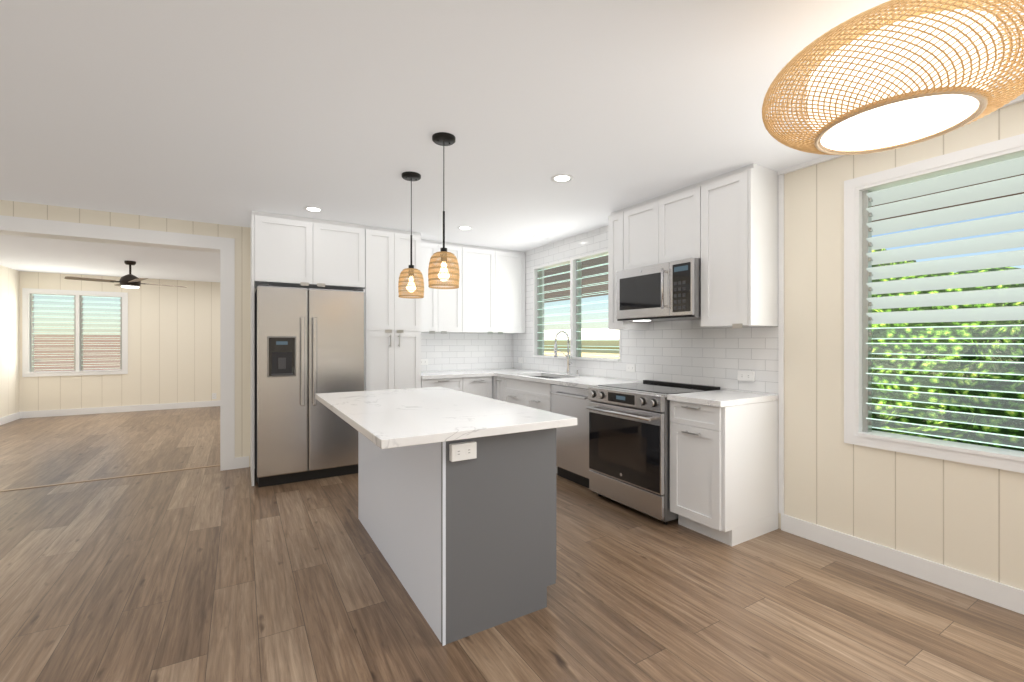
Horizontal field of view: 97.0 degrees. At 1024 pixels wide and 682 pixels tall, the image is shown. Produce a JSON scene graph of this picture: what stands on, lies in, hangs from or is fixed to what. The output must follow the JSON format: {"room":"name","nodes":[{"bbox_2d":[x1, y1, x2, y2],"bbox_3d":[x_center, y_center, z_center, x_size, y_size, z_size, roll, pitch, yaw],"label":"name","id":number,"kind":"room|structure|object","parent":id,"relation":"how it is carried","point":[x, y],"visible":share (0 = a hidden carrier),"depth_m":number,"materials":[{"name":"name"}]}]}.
{"room":"kitchen","nodes":[
{"label":"kitchen","id":0,"kind":"room"},
{"bbox_2d":[0,265,18,417],"bbox_3d":[-4.904,0.063,1.935,0.140,2.440,13.180,0,0,-31],"label":"wall","id":1,"kind":"structure","parent":0,"point":[9,341],"depth_m":7.18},
{"bbox_2d":[0,412,19,424],"bbox_3d":[-6.840,1.228,5.310,0.012,0.110,5.060,0,0,-31],"label":"baseboard","id":2,"kind":"structure","parent":1,"relation":"attached to","point":[15,416],"depth_m":7.15,"materials":[{"name":"white wood"}]},
{"bbox_2d":[19,271,219,411],"bbox_3d":[-5.441,0.063,9.218,6.440,2.440,0.140,0,0,-31],"label":"wall","id":3,"kind":"structure","parent":0,"point":[173,344],"depth_m":8.39,"materials":[{"name":"beige wood"}]},
{"bbox_2d":[22,288,127,376],"bbox_3d":[-7.581,-0.140,7.916,1.350,1.475,0.170,0,0,-31],"label":"window","id":4,"kind":"structure","parent":3,"relation":"in","point":[28,333],"depth_m":7.86,"materials":[{"name":"white"}]},
{"bbox_2d":[20,400,219,417],"bbox_3d":[-5.889,1.228,8.857,5.296,0.110,0.014,0,0,-31],"label":"baseboard","id":5,"kind":"structure","parent":3,"relation":"attached to","point":[79,411],"depth_m":8.12,"materials":[{"name":"white"}]},
{"bbox_2d":[0,200,249,466],"bbox_3d":[-4.104,0.063,3.874,3.230,2.440,0.200,0,0,-31],"label":"wall","id":6,"kind":"structure","parent":0,"point":[240,235],"depth_m":4.55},
{"bbox_2d":[0,215,234,252],"bbox_3d":[-4.163,-0.967,3.838,3.090,0.120,0.230,0,0,-31],"label":"header","id":7,"kind":"object","parent":6,"relation":"attached to","point":[36,228],"visible":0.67,"depth_m":4.07,"materials":[{"name":"white paint"}]},
{"bbox_2d":[254,288,256,468],"bbox_3d":[-1.336,0.063,5.385,3.070,2.440,0.140,0,0,-31],"label":"wall","id":8,"kind":"structure","parent":0,"point":[254,376],"depth_m":4.55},
{"bbox_2d":[421,359,427,364],"bbox_3d":[-1.066,0.253,5.449,0.118,0.072,0.007,0,0,-31],"label":"outlet","id":9,"kind":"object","parent":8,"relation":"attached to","point":[424,361],"depth_m":5.45,"materials":[{"name":"white plastic"}]},
{"bbox_2d":[421,239,444,333],"bbox_3d":[-1.037,-0.629,5.282,0.363,1.054,0.320,0,0,-31],"label":"upper cabinet","id":10,"kind":"object","parent":8,"relation":"attached to","point":[433,302],"depth_m":5.17,"materials":[{"name":"white wood"}]},
{"bbox_2d":[445,242,468,333],"bbox_3d":[-0.802,-0.629,5.424,0.425,1.054,0.320,0,0,-31],"label":"upper cabinet","id":11,"kind":"object","parent":8,"relation":"attached to","point":[456,300],"depth_m":5.35,"materials":[{"name":"white wood"}]},
{"bbox_2d":[421,333,512,371],"bbox_3d":[-0.633,0.118,5.719,1.520,0.541,0.008,0,0,-31],"label":"tile","id":12,"kind":"structure","parent":8,"relation":"attached to","point":[458,351],"depth_m":5.75,"materials":[{"name":"white tile"}]},
{"bbox_2d":[469,245,500,333],"bbox_3d":[-0.481,-0.629,5.616,0.567,1.054,0.320,0,0,-31],"label":"upper cabinet","id":13,"kind":"object","parent":8,"relation":"attached to","point":[487,296],"depth_m":5.53,"materials":[{"name":"white wood"}]},
{"bbox_2d":[501,249,524,333],"bbox_3d":[-0.124,-0.629,5.831,0.505,1.054,0.320,0,0,-31],"label":"upper cabinet","id":14,"kind":"object","parent":8,"relation":"attached to","point":[512,261],"depth_m":5.73,"materials":[{"name":"white wood"}]},
{"bbox_2d":[0,406,1023,681],"bbox_3d":[-2.144,1.331,3.593,6.580,0.104,13.180,0,0,-31],"label":"floor","id":15,"kind":"structure","parent":0,"point":[206,574],"depth_m":2.27,"materials":[{"name":"brown wood"}]},
{"bbox_2d":[220,249,234,470],"bbox_3d":[-2.890,0.188,4.603,0.120,2.190,0.230,0,0,-31],"label":"door frame","id":16,"kind":"structure","parent":15,"relation":"on","point":[227,359],"depth_m":4.50,"materials":[{"name":"white"}]},
{"bbox_2d":[250,211,364,485],"bbox_3d":[-2.036,0.064,4.509,0.978,2.438,0.636,0,0,-31],"label":"tall cabinet","id":17,"kind":"object","parent":15,"relation":"on","point":[295,251],"visible":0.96,"depth_m":4.22,"materials":[{"name":"white wood"}]},
{"bbox_2d":[255,284,364,487],"bbox_3d":[-1.983,0.392,4.432,0.910,1.783,0.787,0,0,-31],"label":"fridge","id":18,"kind":"object","parent":15,"relation":"on","point":[309,343],"visible":0.94,"depth_m":4.11,"materials":[{"name":"grey metal"}]},
{"bbox_2d":[358,432,373,539],"bbox_3d":[-0.687,0.845,3.176,0.588,0.876,0.596,0,0,-31],"label":"base cabinet","id":19,"kind":"object","parent":15,"relation":"on","point":[365,446],"depth_m":3.06,"materials":[{"name":"grey wood"}]},
{"bbox_2d":[374,444,397,575],"bbox_3d":[-0.431,0.845,2.750,0.588,0.876,0.636,0,0,-31],"label":"base cabinet","id":20,"kind":"object","parent":15,"relation":"on","point":[385,460],"depth_m":2.64,"materials":[{"name":"grey wood"}]},
{"bbox_2d":[363,226,420,390],"bbox_3d":[-1.360,0.064,4.900,0.578,2.438,0.662,0,0,-31],"label":"pantry cabinet","id":21,"kind":"object","parent":15,"relation":"on","point":[392,340],"visible":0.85,"depth_m":4.63,"materials":[{"name":"white wood"}]},
{"bbox_2d":[421,376,491,397],"bbox_3d":[-0.743,0.845,5.268,0.852,0.876,0.647,0,0,-31],"label":"base cabinet","id":22,"kind":"object","parent":15,"relation":"on","point":[480,386],"visible":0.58,"depth_m":5.08,"materials":[{"name":"white wood"}]},
{"bbox_2d":[421,370,491,378],"bbox_3d":[-0.752,0.387,5.271,0.840,0.036,0.634,0,0,-31],"label":"countertop","id":23,"kind":"structure","parent":22,"relation":"on","point":[457,373],"depth_m":5.14,"materials":[{"name":"white stone"}]},
{"bbox_2d":[398,428,555,645],"bbox_3d":[-0.184,0.845,2.318,0.608,0.876,0.596,0,0,-31],"label":"base cabinet","id":24,"kind":"object","parent":15,"relation":"on","point":[466,548],"depth_m":2.06,"materials":[{"name":"grey wood"}]},
{"bbox_2d":[315,387,576,448],"bbox_3d":[-0.533,0.387,2.674,0.935,0.036,1.735,0,0,-31],"label":"countertop","id":25,"kind":"structure","parent":24,"relation":"on","point":[387,419],"depth_m":2.24,"materials":[{"name":"white stone"}]},
{"bbox_2d":[449,441,476,461],"bbox_3d":[-0.209,0.471,1.934,0.118,0.072,0.031,0,0,-31],"label":"outlet","id":26,"kind":"object","parent":24,"relation":"attached to","point":[460,451],"visible":0.98,"depth_m":1.92,"materials":[{"name":"white plastic"}]},
{"bbox_2d":[492,376,539,399],"bbox_3d":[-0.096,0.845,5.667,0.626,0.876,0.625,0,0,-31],"label":"base cabinet","id":27,"kind":"object","parent":15,"relation":"on","point":[533,394],"depth_m":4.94,"materials":[{"name":"white wood"}]},
{"bbox_2d":[480,368,642,388],"bbox_3d":[0.330,0.495,4.928,0.662,0.253,2.336,0,0,-31],"label":"countertop","id":28,"kind":"structure","parent":27,"relation":"on","point":[581,381],"depth_m":4.58,"materials":[{"name":"white stone"}]},
{"bbox_2d":[554,330,571,374],"bbox_3d":[0.558,0.127,4.871,0.221,0.483,0.111,0,0,-31],"label":"spring faucet","id":29,"kind":"object","parent":28,"relation":"on","point":[568,363],"visible":1,"depth_m":4.91,"materials":[{"name":"silver metal"}]},
{"bbox_2d":[501,396,556,472],"bbox_3d":[0.398,0.973,4.864,0.610,0.620,0.898,0,0,-31],"label":"base cabinet","id":30,"kind":"object","parent":15,"relation":"on","point":[538,402],"depth_m":4.57,"materials":[{"name":"white wood"}]},
{"bbox_2d":[550,384,590,487],"bbox_3d":[0.761,0.846,4.180,0.655,0.874,0.597,0,0,-31],"label":"dishwasher","id":31,"kind":"object","parent":15,"relation":"on","point":[572,453],"visible":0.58,"depth_m":4.01,"materials":[{"name":"grey metal"}]},
{"bbox_2d":[586,380,719,524],"bbox_3d":[1.086,0.816,3.573,0.742,0.934,0.762,0,0,-31],"label":"range","id":32,"kind":"object","parent":15,"relation":"on","point":[629,444],"visible":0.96,"depth_m":3.35,"materials":[{"name":"silver metal"}]},
{"bbox_2d":[670,400,777,545],"bbox_3d":[1.437,0.845,3.098,0.647,0.876,0.404,0,0,-31],"label":"base cabinet","id":33,"kind":"object","parent":15,"relation":"on","point":[723,474],"visible":1,"depth_m":2.93,"materials":[{"name":"white wood"}]},
{"bbox_2d":[667,390,777,406],"bbox_3d":[1.442,0.387,3.103,0.634,0.036,0.407,0,0,-31],"label":"countertop","id":34,"kind":"structure","parent":33,"relation":"on","point":[720,398],"depth_m":3.01,"materials":[{"name":"white stone"}]},
{"bbox_2d":[0,0,1023,281],"bbox_3d":[-2.144,-1.187,3.593,6.580,0.060,13.180,0,0,-31],"label":"ceiling","id":35,"kind":"structure","parent":0,"point":[230,112],"depth_m":2.26,"materials":[{"name":"white paint"}]},
{"bbox_2d":[64,261,184,288],"bbox_3d":[-5.541,-0.964,6.569,1.019,0.384,1.019,0,0,-6],"label":"room ceiling fan","id":36,"kind":"object","parent":35,"relation":"hanging from","point":[129,280],"visible":1,"depth_m":6.48,"materials":[{"name":"brown metal"}]},
{"bbox_2d":[303,207,323,211],"bbox_3d":[-1.743,-1.154,3.974,0.164,0.006,0.164,0,0,-31],"label":"recessed light","id":37,"kind":"object","parent":35,"relation":"in","point":[312,209],"visible":1,"depth_m":3.97,"materials":[{"name":"white plastic"}]},
{"bbox_2d":[398,171,423,297],"bbox_3d":[-0.702,-0.730,3.153,0.178,0.852,0.178,0,0,-31],"label":"pendant light","id":38,"kind":"object","parent":35,"relation":"hanging from","point":[411,284],"visible":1,"depth_m":3.12,"materials":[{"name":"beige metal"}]},
{"bbox_2d":[428,132,459,288],"bbox_3d":[-0.387,-0.730,2.572,0.178,0.852,0.178,0,0,-31],"label":"pendant light","id":39,"kind":"object","parent":35,"relation":"hanging from","point":[444,272],"visible":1,"depth_m":2.53,"materials":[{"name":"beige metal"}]},
{"bbox_2d":[457,226,472,229],"bbox_3d":[-0.479,-1.154,4.628,0.164,0.006,0.164,0,0,-31],"label":"recessed light","id":40,"kind":"object","parent":35,"relation":"in","point":[465,228],"visible":0.96,"depth_m":4.62,"materials":[{"name":"white"}]},
{"bbox_2d":[551,174,573,182],"bbox_3d":[0.357,-1.154,3.217,0.164,0.006,0.164,0,0,-31],"label":"recessed light","id":41,"kind":"object","parent":35,"relation":"in","point":[562,178],"visible":1,"depth_m":3.21,"materials":[{"name":"white"}]},
{"bbox_2d":[762,0,1023,154],"bbox_3d":[1.220,-0.918,1.449,0.737,0.476,0.737,0,0,-31],"label":"dining pendant light","id":42,"kind":"object","parent":35,"relation":"hanging from","point":[929,71],"visible":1,"depth_m":1.30,"materials":[{"name":"wicker"}]},
{"bbox_2d":[777,101,1023,589],"bbox_3d":[2.007,0.063,2.936,0.140,2.440,7.780,0,0,-31],"label":"wall","id":43,"kind":"structure","parent":0,"point":[968,518],"depth_m":2.74,"materials":[{"name":"beige wood"}]},
{"bbox_2d":[533,249,620,361],"bbox_3d":[0.717,-0.359,5.055,0.170,1.115,1.520,0,0,-31],"label":"kitchen window","id":44,"kind":"structure","parent":43,"relation":"in","point":[575,293],"depth_m":5.02,"materials":[{"name":"white"}]},
{"bbox_2d":[608,207,648,329],"bbox_3d":[1.064,-0.629,4.037,0.320,1.054,0.250,0,0,-31],"label":"upper cabinet","id":45,"kind":"object","parent":43,"relation":"attached to","point":[618,220],"depth_m":3.99,"materials":[{"name":"white wood"}]},
{"bbox_2d":[628,200,647,268],"bbox_3d":[1.210,-0.876,3.793,0.320,0.560,0.438,0,0,-31],"label":"upper cabinet","id":46,"kind":"object","parent":43,"relation":"attached to","point":[637,213],"depth_m":3.76,"materials":[{"name":"white wood"}]},
{"bbox_2d":[513,175,778,394],"bbox_3d":[0.920,-0.383,4.600,0.008,1.544,3.511,0,0,-31],"label":"tile","id":47,"kind":"structure","parent":43,"relation":"attached to","point":[688,351],"depth_m":3.89,"materials":[{"name":"white tile"}]},
{"bbox_2d":[626,364,635,371],"bbox_3d":[1.116,0.253,4.256,0.007,0.072,0.118,0,0,-31],"label":"electrical outlet","id":48,"kind":"object","parent":47,"relation":"attached to","point":[630,367],"visible":1,"depth_m":4.25,"materials":[{"name":"white plastic"}]},
{"bbox_2d":[648,182,699,265],"bbox_3d":[1.375,-0.876,3.519,0.320,0.560,0.439,0,0,-31],"label":"upper cabinet","id":49,"kind":"object","parent":43,"relation":"attached to","point":[674,216],"depth_m":3.45,"materials":[{"name":"white wood"}]},
{"bbox_2d":[616,258,700,321],"bbox_3d":[1.232,-0.381,3.620,0.456,0.423,0.754,0,0,-31],"label":"over-the-range microwave","id":50,"kind":"object","parent":49,"relation":"attached to","point":[668,291],"visible":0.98,"depth_m":3.45,"materials":[{"name":"silver metal"}]},
{"bbox_2d":[700,163,777,327],"bbox_3d":[1.569,-0.629,3.196,0.320,1.054,0.436,0,0,-31],"label":"upper cabinet","id":51,"kind":"object","parent":43,"relation":"attached to","point":[723,227],"depth_m":3.04,"materials":[{"name":"white wood"}]},
{"bbox_2d":[738,371,754,381],"bbox_3d":[1.693,0.253,3.273,0.031,0.072,0.118,0,0,-31],"label":"electrical outlet","id":52,"kind":"object","parent":43,"relation":"attached to","point":[746,375],"depth_m":3.25,"materials":[{"name":"white plastic"}]},
{"bbox_2d":[544,174,1023,286],"bbox_3d":[1.919,-0.997,4.132,0.939,0.240,9.640,0,0,-31],"label":"roof eave","id":53,"kind":"object","parent":43,"relation":"attached to","point":[567,267],"depth_m":5.99,"materials":[{"name":"brown"}]},
{"bbox_2d":[544,276,607,302],"bbox_3d":[0.614,-1.147,9.682,2.900,0.260,7.100,0,0,-31],"label":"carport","id":54,"kind":"object","parent":53,"relation":"attached to","point":[567,286],"visible":0.04,"depth_m":9.85,"materials":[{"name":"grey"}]},
{"bbox_2d":[777,94,1023,513],"bbox_3d":[2.841,0.008,1.382,0.026,2.326,3.976,0,0,-31],"label":"trim","id":55,"kind":"structure","parent":43,"relation":"attached to","point":[1018,99],"depth_m":3.07,"materials":[{"name":"white wood"}]},
{"bbox_2d":[781,514,1023,614],"bbox_3d":[2.851,1.228,1.379,0.012,0.110,3.960,0,0,-31],"label":"baseboard","id":56,"kind":"structure","parent":43,"relation":"attached to","point":[990,591],"depth_m":2.47,"materials":[{"name":"white wood"}]},
{"bbox_2d":[844,134,1023,472],"bbox_3d":[2.493,-0.177,2.097,0.170,1.590,1.610,0,0,-31],"label":"window","id":57,"kind":"structure","parent":43,"relation":"in","point":[986,162],"depth_m":2.44,"materials":[{"name":"white"}]},
{"label":"outside","id":58,"kind":"structure","parent":0,"visible":0},
{"bbox_3d":[0.016,3.583,6.115,80.000,3.400,80.000,0,0,-31],"label":"ground","id":59,"kind":"structure","parent":58,"visible":0},
{"bbox_2d":[34,345,120,370],"bbox_3d":[-11.646,1.908,16.597,10.000,3.550,7.020,0,0,-31],"label":"house","id":60,"kind":"structure","parent":59,"relation":"on","point":[97,354],"depth_m":13.74,"materials":[{"name":"beige"}]},
{"bbox_2d":[34,335,120,359],"bbox_3d":[-22.025,1.783,24.361,11.000,4.200,8.020,0,0,-31],"label":"house","id":61,"kind":"structure","parent":59,"relation":"on","point":[41,349],"depth_m":22.69,"materials":[{"name":"beige"}]},
{"bbox_2d":[544,328,618,357],"bbox_3d":[7.170,0.708,17.994,8.100,2.350,15.600,0,0,-31],"label":"house","id":62,"kind":"structure","parent":59,"relation":"on","point":[584,347],"depth_m":17.43,"materials":[{"name":"beige"}]},
{"bbox_2d":[872,249,915,266],"bbox_3d":[5.403,0.165,7.689,2.820,3.536,3.278,0,0,-31],"label":"tree","id":63,"kind":"object","parent":59,"relation":"on","point":[887,264],"depth_m":6.78,"materials":[{"name":"green plant"}]},
{"bbox_2d":[872,418,969,443],"bbox_3d":[4.132,1.377,4.530,2.077,1.937,2.262,0,0,-31],"label":"tree","id":64,"kind":"object","parent":59,"relation":"on","point":[954,425],"visible":0.02,"depth_m":4.09,"materials":[{"name":"green plant"}]},
{"bbox_2d":[872,262,1009,428],"bbox_3d":[3.971,0.541,5.153,2.071,2.784,2.531,0,0,-31],"label":"tree","id":65,"kind":"object","parent":59,"relation":"on","point":[919,389],"visible":0.06,"depth_m":4.31,"materials":[{"name":"green plant"}]},
{"bbox_2d":[938,320,1023,396],"bbox_3d":[4.469,0.791,3.192,1.801,2.284,2.226,0,0,-31],"label":"tree","id":66,"kind":"object","parent":59,"relation":"on","point":[995,334],"visible":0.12,"depth_m":3.74,"materials":[{"name":"green plant"}]},
{"bbox_2d":[955,267,1023,359],"bbox_3d":[5.134,0.557,4.381,2.129,2.753,2.615,0,0,-31],"label":"tree","id":67,"kind":"object","parent":59,"relation":"on","point":[999,286],"visible":0.02,"depth_m":4.44,"materials":[{"name":"green plant"}]},
{"bbox_2d":[956,354,1023,450],"bbox_3d":[4.322,0.874,3.410,1.358,2.118,1.434,0,0,-31],"label":"tree","id":68,"kind":"object","parent":59,"relation":"on","point":[998,430],"visible":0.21,"depth_m":3.41,"materials":[{"name":"green plant"}]}
]}

